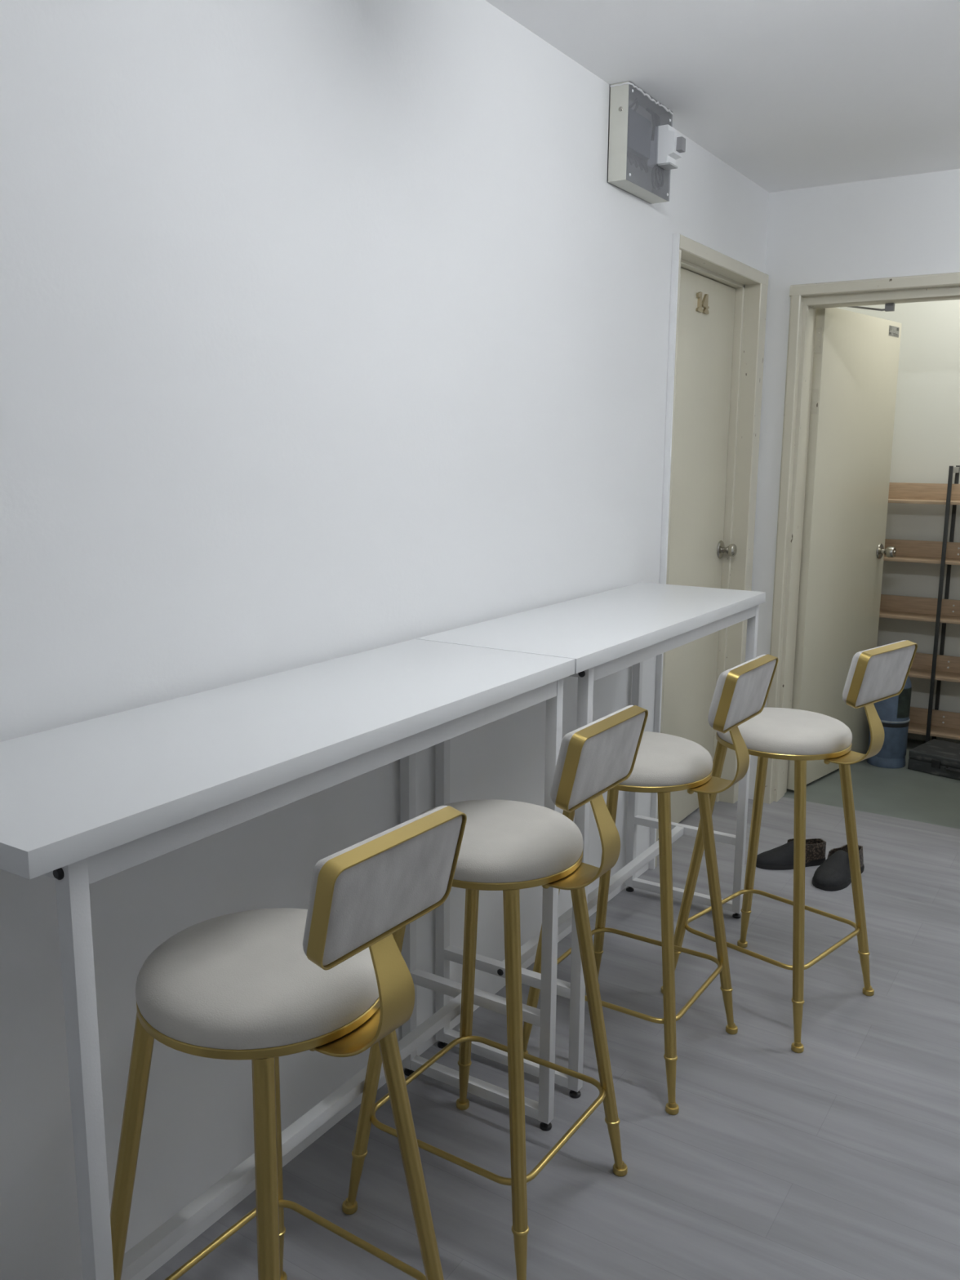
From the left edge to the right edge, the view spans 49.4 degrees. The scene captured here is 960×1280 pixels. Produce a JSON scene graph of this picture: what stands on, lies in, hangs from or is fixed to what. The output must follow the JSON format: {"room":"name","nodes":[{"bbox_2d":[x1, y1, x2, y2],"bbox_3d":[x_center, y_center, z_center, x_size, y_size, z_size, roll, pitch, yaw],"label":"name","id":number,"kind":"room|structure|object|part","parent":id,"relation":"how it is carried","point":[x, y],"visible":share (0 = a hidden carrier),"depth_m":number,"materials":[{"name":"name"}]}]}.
{"room":"shared dining area","nodes":[
{"label":"shared dining area","id":0,"kind":"room"},
{"bbox_2d":[0,0,768,1279],"bbox_3d":[-0.621,-0.083,1.749,0.160,2.460,6.222,7,12,32],"label":"wall","id":1,"kind":"structure","parent":0,"point":[329,330],"depth_m":1.95,"materials":[{"name":"white paint"}]},
{"bbox_2d":[607,80,685,204],"bbox_3d":[0.492,-1.422,2.994,0.128,0.253,0.309,7,12,32],"label":"electrical box","id":2,"kind":"object","parent":1,"relation":"attached to","point":[643,145],"visible":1,"depth_m":3.00,"materials":[{"name":"beige paint"}]},
{"bbox_2d":[657,267,737,838],"bbox_3d":[0.790,-0.288,3.928,0.108,2.078,0.792,7,12,32],"label":"door","id":3,"kind":"structure","parent":1,"relation":"in","point":[697,548],"depth_m":3.98,"materials":[{"name":"beige paint"}]},
{"bbox_3d":[1.005,-0.362,4.208,0.056,0.052,0.052,7,12,32],"label":"knob","id":4,"kind":"part","parent":3,"relation":"part of","materials":[{"name":"silver metal"}]},
{"bbox_2d":[648,233,768,869],"bbox_3d":[0.804,-0.317,3.952,0.170,2.150,0.932,7,12,32],"label":"door frame","id":5,"kind":"structure","parent":1,"relation":"attached to","point":[750,284],"depth_m":4.12,"materials":[{"name":"beige paint"}]},
{"bbox_2d":[145,796,959,1279],"bbox_3d":[0.621,1.297,1.255,3.060,0.060,6.330,7,12,32],"label":"floor","id":6,"kind":"structure","parent":0,"point":[837,1158],"depth_m":2.31,"materials":[{"name":"grey plastic"}]},
{"bbox_2d":[0,639,574,1279],"bbox_3d":[-0.318,0.625,1.809,0.414,1.050,1.238,7,12,32],"label":"bar table","id":7,"kind":"object","parent":6,"relation":"on","point":[84,803],"visible":0.91,"depth_m":1.53,"materials":[{"name":"white laminate"}]},
{"bbox_3d":[-0.616,0.234,1.272,0.346,0.030,0.026,7,12,32],"label":"rail","id":8,"kind":"part","parent":7,"relation":"part of","materials":[{"name":"white metal"}]},
{"bbox_3d":[-0.463,0.730,1.261,0.026,1.000,0.026,7,12,32],"label":"leg","id":9,"kind":"part","parent":7,"relation":"part of","materials":[{"name":"white metal"}]},
{"bbox_3d":[-0.165,0.524,2.402,0.026,1.000,0.026,7,12,32],"label":"leg","id":10,"kind":"part","parent":7,"relation":"part of","materials":[{"name":"white metal"}]},
{"bbox_3d":[-0.011,1.022,2.391,0.346,0.025,0.026,7,12,32],"label":"rail","id":11,"kind":"part","parent":7,"relation":"part of","materials":[{"name":"white metal"}]},
{"bbox_3d":[-0.010,0.802,2.351,0.346,0.025,0.026,7,12,32],"label":"rail","id":12,"kind":"part","parent":7,"relation":"part of","materials":[{"name":"white metal"}]},
{"bbox_3d":[0.149,0.562,2.205,0.026,1.000,0.026,7,12,32],"label":"leg","id":13,"kind":"part","parent":7,"relation":"part of","materials":[{"name":"white metal"}]},
{"bbox_2d":[110,805,466,1279],"bbox_3d":[-0.284,0.706,1.492,0.473,1.005,0.423,7,12,34],"label":"bar stool","id":14,"kind":"object","parent":6,"relation":"on","point":[331,977],"visible":1,"depth_m":1.34,"materials":[{"name":"gold metal"}]},
{"bbox_3d":[-0.514,0.844,1.492,0.142,0.703,0.031,-2,11,-11],"label":"leg","id":15,"kind":"part","parent":14,"relation":"part of","materials":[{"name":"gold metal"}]},
{"bbox_2d":[135,907,378,1049],"bbox_3d":[-0.302,0.455,1.461,0.343,0.054,0.343,7,12,34],"label":"seat cushion","id":16,"kind":"object","parent":14,"relation":"on","point":[246,980],"depth_m":1.37,"materials":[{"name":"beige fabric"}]},
{"bbox_3d":[-0.266,0.876,1.325,0.031,0.703,0.142,-2,11,-11],"label":"leg","id":17,"kind":"part","parent":14,"relation":"part of","materials":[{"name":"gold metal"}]},
{"bbox_3d":[-0.344,0.800,1.736,0.031,0.703,0.142,-2,11,-11],"label":"leg","id":18,"kind":"part","parent":14,"relation":"part of","materials":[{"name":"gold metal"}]},
{"bbox_3d":[-0.096,0.833,1.570,0.142,0.703,0.031,-2,11,-11],"label":"leg","id":19,"kind":"part","parent":14,"relation":"part of","materials":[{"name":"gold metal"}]},
{"bbox_2d":[342,705,648,1279],"bbox_3d":[0.039,0.611,1.999,0.466,1.014,0.423,7,12,33],"label":"bar stool","id":20,"kind":"object","parent":6,"relation":"on","point":[508,846],"visible":0.93,"depth_m":1.86,"materials":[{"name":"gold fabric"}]},
{"bbox_3d":[-0.188,0.755,1.993,0.142,0.703,0.031,-2,11,-11],"label":"leg","id":21,"kind":"part","parent":20,"relation":"part of","materials":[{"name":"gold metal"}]},
{"bbox_3d":[-0.024,0.711,2.240,0.031,0.703,0.142,-2,11,-11],"label":"leg","id":22,"kind":"part","parent":20,"relation":"part of","materials":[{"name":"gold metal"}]},
{"bbox_2d":[415,799,583,883],"bbox_3d":[0.023,0.365,1.966,0.343,0.054,0.343,7,12,33],"label":"seat cushion","id":23,"kind":"object","parent":20,"relation":"on","point":[504,841],"depth_m":1.87,"materials":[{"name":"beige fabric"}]},
{"bbox_3d":[0.063,0.786,1.831,0.031,0.703,0.142,-2,11,-12],"label":"leg","id":24,"kind":"part","parent":20,"relation":"part of","materials":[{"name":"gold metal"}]},
{"bbox_3d":[0.228,0.742,2.079,0.142,0.703,0.031,-2,11,-12],"label":"leg","id":25,"kind":"part","parent":20,"relation":"part of","materials":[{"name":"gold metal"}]},
{"bbox_2d":[415,582,765,1098],"bbox_3d":[0.351,0.442,2.840,0.416,1.050,1.239,7,12,32],"label":"bar table","id":26,"kind":"object","parent":6,"relation":"on","point":[606,633],"visible":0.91,"depth_m":2.55,"materials":[{"name":"white laminate"}]},
{"bbox_3d":[-0.090,0.504,2.517,0.026,1.000,0.026,7,12,32],"label":"leg","id":27,"kind":"part","parent":26,"relation":"part of","materials":[{"name":"white metal"}]},
{"bbox_3d":[0.063,1.001,2.506,0.346,0.025,0.026,7,12,32],"label":"rail","id":28,"kind":"part","parent":26,"relation":"part of","materials":[{"name":"white metal"}]},
{"bbox_3d":[0.065,0.782,2.466,0.346,0.025,0.026,7,12,32],"label":"rail","id":29,"kind":"part","parent":26,"relation":"part of","materials":[{"name":"white metal"}]},
{"bbox_3d":[0.070,0.046,2.332,0.346,0.030,0.026,7,12,32],"label":"rail","id":30,"kind":"part","parent":26,"relation":"part of","materials":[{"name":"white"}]},
{"bbox_3d":[0.223,0.542,2.321,0.026,1.000,0.026,7,12,32],"label":"leg","id":31,"kind":"part","parent":26,"relation":"part of","materials":[{"name":"white metal"}]},
{"bbox_3d":[0.512,0.339,3.446,0.026,1.000,0.026,7,12,32],"label":"leg","id":32,"kind":"part","parent":26,"relation":"part of","materials":[{"name":"white metal"}]},
{"bbox_3d":[0.665,0.836,3.436,0.346,0.025,0.026,7,12,32],"label":"rail","id":33,"kind":"part","parent":26,"relation":"part of","materials":[{"name":"white metal"}]},
{"bbox_3d":[0.667,0.617,3.396,0.346,0.025,0.026,7,12,32],"label":"rail","id":34,"kind":"part","parent":26,"relation":"part of","materials":[{"name":"white metal"}]},
{"bbox_3d":[0.825,0.377,3.250,0.026,1.000,0.026,7,12,32],"label":"leg","id":35,"kind":"part","parent":26,"relation":"part of","materials":[{"name":"white metal"}]},
{"bbox_2d":[522,653,777,1115],"bbox_3d":[0.409,0.521,2.515,0.497,1.011,0.423,7,12,32],"label":"bar stool","id":36,"kind":"object","parent":6,"relation":"on","point":[664,764],"visible":0.62,"depth_m":2.35,"materials":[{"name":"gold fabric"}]},
{"bbox_3d":[0.170,0.662,2.514,0.142,0.703,0.031,-2,11,-12],"label":"leg","id":37,"kind":"part","parent":36,"relation":"part of","materials":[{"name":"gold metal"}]},
{"bbox_3d":[0.332,0.618,2.763,0.031,0.703,0.142,-2,11,-12],"label":"leg","id":38,"kind":"part","parent":36,"relation":"part of","materials":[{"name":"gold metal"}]},
{"bbox_2d":[618,731,712,786],"bbox_3d":[0.380,0.272,2.489,0.343,0.054,0.343,7,12,32],"label":"seat cushion","id":39,"kind":"object","parent":36,"relation":"on","point":[662,760],"depth_m":2.37,"materials":[{"name":"beige fabric"}]},
{"bbox_3d":[0.423,0.693,2.355,0.031,0.703,0.142,-2,11,-12],"label":"leg","id":40,"kind":"part","parent":36,"relation":"part of","materials":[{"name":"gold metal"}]},
{"bbox_3d":[0.585,0.649,2.604,0.142,0.703,0.031,-2,11,-12],"label":"leg","id":41,"kind":"part","parent":36,"relation":"part of","materials":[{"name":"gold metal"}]},
{"bbox_2d":[661,640,917,1053],"bbox_3d":[0.821,0.480,2.760,0.423,1.010,0.497,-10,14,-44],"label":"bar stool","id":42,"kind":"object","parent":6,"relation":"on","point":[879,673],"visible":0.86,"depth_m":2.62,"materials":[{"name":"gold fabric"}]},
{"bbox_3d":[0.581,0.611,2.810,0.142,0.703,0.031,0,10,-1],"label":"leg","id":43,"kind":"part","parent":42,"relation":"part of","materials":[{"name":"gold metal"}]},
{"bbox_3d":[0.794,0.575,3.019,0.031,0.703,0.142,0,10,-1],"label":"leg","id":44,"kind":"part","parent":42,"relation":"part of","materials":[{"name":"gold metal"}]},
{"bbox_2d":[716,706,852,755],"bbox_3d":[0.796,0.229,2.740,0.343,0.054,0.343,-10,14,-44],"label":"seat cushion","id":45,"kind":"object","parent":42,"relation":"on","point":[774,731],"depth_m":2.63,"materials":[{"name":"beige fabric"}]},
{"bbox_3d":[0.793,0.651,2.601,0.031,0.703,0.142,0,10,-1],"label":"leg","id":46,"kind":"part","parent":42,"relation":"part of","materials":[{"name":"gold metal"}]},
{"bbox_3d":[1.006,0.614,2.810,0.142,0.703,0.031,0,10,-1],"label":"leg","id":47,"kind":"part","parent":42,"relation":"part of","materials":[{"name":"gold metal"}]},
{"bbox_2d":[755,838,826,870],"bbox_3d":[1.120,0.766,3.772,0.263,0.088,0.103,-2,11,-13],"label":"shoe","id":48,"kind":"object","parent":6,"relation":"on","point":[781,857],"visible":0.77,"depth_m":3.75,"materials":[{"name":"black leather"}]},
{"bbox_2d":[812,844,864,891],"bbox_3d":[1.256,0.787,3.651,0.276,0.092,0.123,-9,14,-43],"label":"shoe","id":49,"kind":"object","parent":6,"relation":"on","point":[833,874],"visible":0.82,"depth_m":3.60,"materials":[{"name":"black leather"}]},
{"bbox_2d":[484,0,959,192],"bbox_3d":[0.657,-1.188,0.725,3.150,0.100,6.422,7,12,32],"label":"ceiling","id":50,"kind":"structure","parent":0,"point":[789,95],"depth_m":2.77,"materials":[{"name":"white paint"}]},
{"bbox_2d":[748,168,959,799],"bbox_3d":[2.362,-0.573,3.578,3.160,2.810,0.168,7,12,32],"label":"wall","id":51,"kind":"structure","parent":0,"point":[904,225],"depth_m":3.98,"materials":[{"name":"white paint"}]},
{"bbox_2d":[786,307,902,790],"bbox_3d":[1.661,-0.391,4.648,0.115,2.035,0.796,10,14,42],"label":"door","id":52,"kind":"structure","parent":51,"relation":"in","point":[855,361],"depth_m":4.57,"materials":[{"name":"beige paint"}]},
{"bbox_3d":[1.908,-0.411,4.876,0.063,0.052,0.052,10,14,42],"label":"knob","id":53,"kind":"part","parent":52,"relation":"part of","materials":[{"name":"silver metal"}]},
{"bbox_2d":[888,325,898,336],"bbox_3d":[1.867,-1.393,4.708,0.001,0.038,0.105,10,14,42],"label":"print","id":54,"kind":"object","parent":52,"relation":"attached to","point":[897,329],"depth_m":4.71},
{"bbox_2d":[763,271,959,804],"bbox_3d":[1.649,-0.313,4.084,0.943,2.107,0.198,7,12,32],"label":"door frame","id":55,"kind":"structure","parent":51,"relation":"attached to","point":[805,299],"depth_m":4.18,"materials":[{"name":"beige paint"}]},
{"bbox_2d":[850,302,894,311],"bbox_3d":[1.521,-1.311,4.116,0.036,0.056,0.282,-5,11,-25],"label":"door closer","id":56,"kind":"object","parent":51,"relation":"in","point":[889,307],"depth_m":4.01,"materials":[{"name":"grey metal"}]},
{"bbox_3d":[1.519,-1.315,4.127,0.015,0.052,0.261,-4,11,-22],"label":"rod","id":57,"kind":"part","parent":56,"relation":"part of","materials":[{"name":"grey plastic"}]},
{"bbox_2d":[782,738,959,829],"bbox_3d":[2.717,0.740,4.400,2.960,0.057,1.310,7,12,32],"label":"floor","id":58,"kind":"structure","parent":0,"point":[903,793],"depth_m":4.58,"materials":[{"name":"green paint"}]},
{"bbox_2d":[866,675,911,768],"bbox_3d":[1.954,0.321,4.972,0.181,0.552,0.181,7,12,32],"label":"trash can","id":59,"kind":"object","parent":58,"relation":"on","point":[893,713],"visible":0.45,"depth_m":4.92,"materials":[{"name":"blue paint"}]},
{"bbox_2d":[879,465,959,742],"bbox_3d":[2.282,-0.147,5.154,1.092,1.406,0.217,7,12,32],"label":"shelf rack","id":60,"kind":"object","parent":58,"relation":"on","point":[929,722],"visible":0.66,"depth_m":5.21,"materials":[{"name":"brown wood"}]},
{"bbox_3d":[2.228,-0.133,5.072,0.017,1.406,0.017,7,12,32],"label":"post","id":61,"kind":"part","parent":60,"relation":"part of","materials":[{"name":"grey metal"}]},
{"bbox_3d":[2.335,-0.162,5.238,0.017,1.406,0.017,7,12,32],"label":"post","id":62,"kind":"part","parent":60,"relation":"part of","materials":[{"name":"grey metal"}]},
{"bbox_2d":[907,738,959,780],"bbox_3d":[2.270,0.577,4.849,0.319,0.096,0.462,-10,14,-44],"label":"tool case","id":63,"kind":"object","parent":58,"relation":"on","point":[940,757],"visible":1,"depth_m":4.86,"materials":[{"name":"black plastic"}]},
{"bbox_3d":[2.282,0.549,4.856,0.287,0.041,0.462,-10,14,-44],"label":"lid","id":64,"kind":"part","parent":63,"relation":"part of","materials":[{"name":"black plastic"}]},
{"bbox_3d":[2.169,0.595,4.750,0.033,0.010,0.110,-10,14,-44],"label":"handle","id":65,"kind":"part","parent":63,"relation":"part of","materials":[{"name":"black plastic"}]},
{"bbox_2d":[840,299,959,743],"bbox_3d":[2.853,-0.749,4.896,2.560,2.810,0.100,7,12,32],"label":"wall","id":66,"kind":"structure","parent":0,"point":[926,442],"depth_m":5.22,"materials":[{"name":"white paint"}]}
]}

